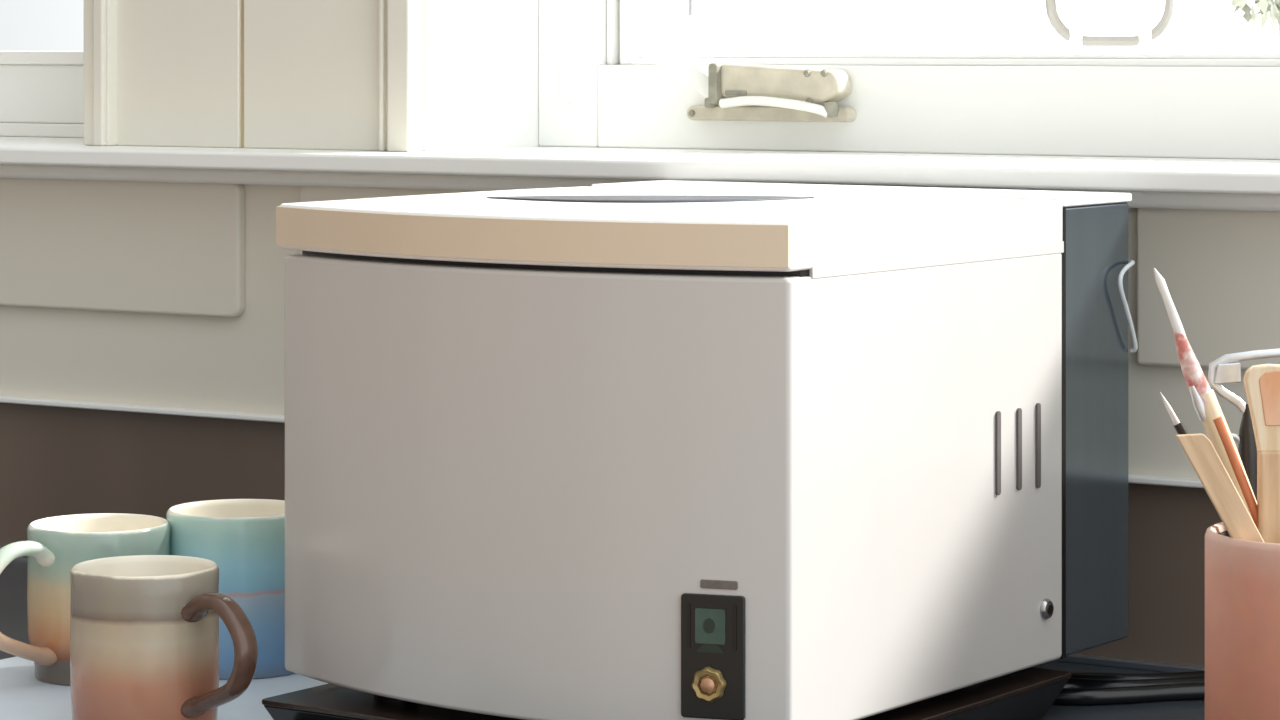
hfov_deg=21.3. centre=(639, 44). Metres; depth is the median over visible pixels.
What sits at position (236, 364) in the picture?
wall
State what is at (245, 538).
mug
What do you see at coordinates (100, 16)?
trim
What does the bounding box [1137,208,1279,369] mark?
wall panel
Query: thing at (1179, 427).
brush
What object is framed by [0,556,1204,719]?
countertop
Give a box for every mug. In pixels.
[0,513,170,684]
[70,555,257,719]
[166,499,293,678]
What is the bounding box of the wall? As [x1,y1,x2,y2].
[0,184,1257,478]
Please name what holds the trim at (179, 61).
attached to the wall
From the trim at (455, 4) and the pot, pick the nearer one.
the pot
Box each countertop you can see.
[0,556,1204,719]
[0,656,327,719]
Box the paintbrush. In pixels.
[1154,268,1257,528]
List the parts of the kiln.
lid, knob, control panel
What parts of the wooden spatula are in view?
blade, handle, blade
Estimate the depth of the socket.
1.99 m
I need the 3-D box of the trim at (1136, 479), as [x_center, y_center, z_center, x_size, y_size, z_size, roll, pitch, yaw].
[-0.179,0.277,2.480,5.600,0.004,0.035,0,0,31]
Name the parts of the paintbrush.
handle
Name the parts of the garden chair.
leg, backrest, leg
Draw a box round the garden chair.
[1045,0,1174,53]
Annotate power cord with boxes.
[1052,671,1204,705]
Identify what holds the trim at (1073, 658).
attached to the wall
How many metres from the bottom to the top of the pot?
0.149 m
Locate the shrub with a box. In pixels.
[1224,0,1279,47]
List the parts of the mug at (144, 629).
handle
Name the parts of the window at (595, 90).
sash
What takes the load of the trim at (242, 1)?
attached to the wall
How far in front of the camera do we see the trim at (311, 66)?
2.53 m
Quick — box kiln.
[276,180,1137,719]
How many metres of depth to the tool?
1.78 m
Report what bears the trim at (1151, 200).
attached to the wall
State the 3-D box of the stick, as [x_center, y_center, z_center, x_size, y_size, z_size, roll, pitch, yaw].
[0.328,0.291,1.727,0.112,0.188,0.004,0,0,-1]
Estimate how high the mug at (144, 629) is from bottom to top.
0.098 m
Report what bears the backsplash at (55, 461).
attached to the wall
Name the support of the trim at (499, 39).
attached to the wall
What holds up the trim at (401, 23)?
attached to the wall
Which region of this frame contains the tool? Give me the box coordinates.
[1208,348,1279,500]
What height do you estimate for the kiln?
0.285 m
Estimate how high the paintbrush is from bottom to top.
0.270 m
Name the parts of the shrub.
stem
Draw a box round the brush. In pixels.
[1160,392,1187,434]
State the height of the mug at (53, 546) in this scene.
0.096 m
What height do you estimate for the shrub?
1.988 m
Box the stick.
[1176,433,1263,541]
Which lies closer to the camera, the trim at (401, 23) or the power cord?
the power cord
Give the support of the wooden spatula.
in the pot
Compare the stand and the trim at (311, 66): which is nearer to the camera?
the stand
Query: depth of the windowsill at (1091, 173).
2.32 m
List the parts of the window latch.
stay arm, plate, crank handle, crank knob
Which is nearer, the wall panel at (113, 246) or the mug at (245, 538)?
the mug at (245, 538)
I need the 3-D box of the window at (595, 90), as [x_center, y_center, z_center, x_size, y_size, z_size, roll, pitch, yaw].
[0.591,-0.437,2.237,1.529,1.029,0.066,0,0,31]
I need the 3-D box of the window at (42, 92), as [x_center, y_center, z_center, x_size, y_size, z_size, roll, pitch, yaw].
[-0.826,-0.437,3.092,1.150,1.029,0.060,0,0,31]
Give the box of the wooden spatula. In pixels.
[1243,364,1279,543]
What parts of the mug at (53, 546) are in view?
handle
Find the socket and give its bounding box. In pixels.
[1048,605,1052,613]
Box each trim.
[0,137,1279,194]
[0,165,1279,211]
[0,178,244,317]
[0,395,1203,487]
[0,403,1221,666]
[0,547,1204,672]
[84,0,116,145]
[117,0,240,147]
[241,0,244,147]
[244,0,378,150]
[299,186,480,252]
[378,0,424,151]
[425,0,538,151]
[451,0,459,150]
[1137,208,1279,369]
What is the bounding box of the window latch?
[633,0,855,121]
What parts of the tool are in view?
handle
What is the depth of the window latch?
2.48 m
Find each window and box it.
[0,51,83,137]
[539,0,1279,159]
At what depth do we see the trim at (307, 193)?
2.48 m
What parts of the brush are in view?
handle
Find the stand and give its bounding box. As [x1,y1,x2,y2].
[262,667,1070,719]
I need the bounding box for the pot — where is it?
[1205,522,1279,719]

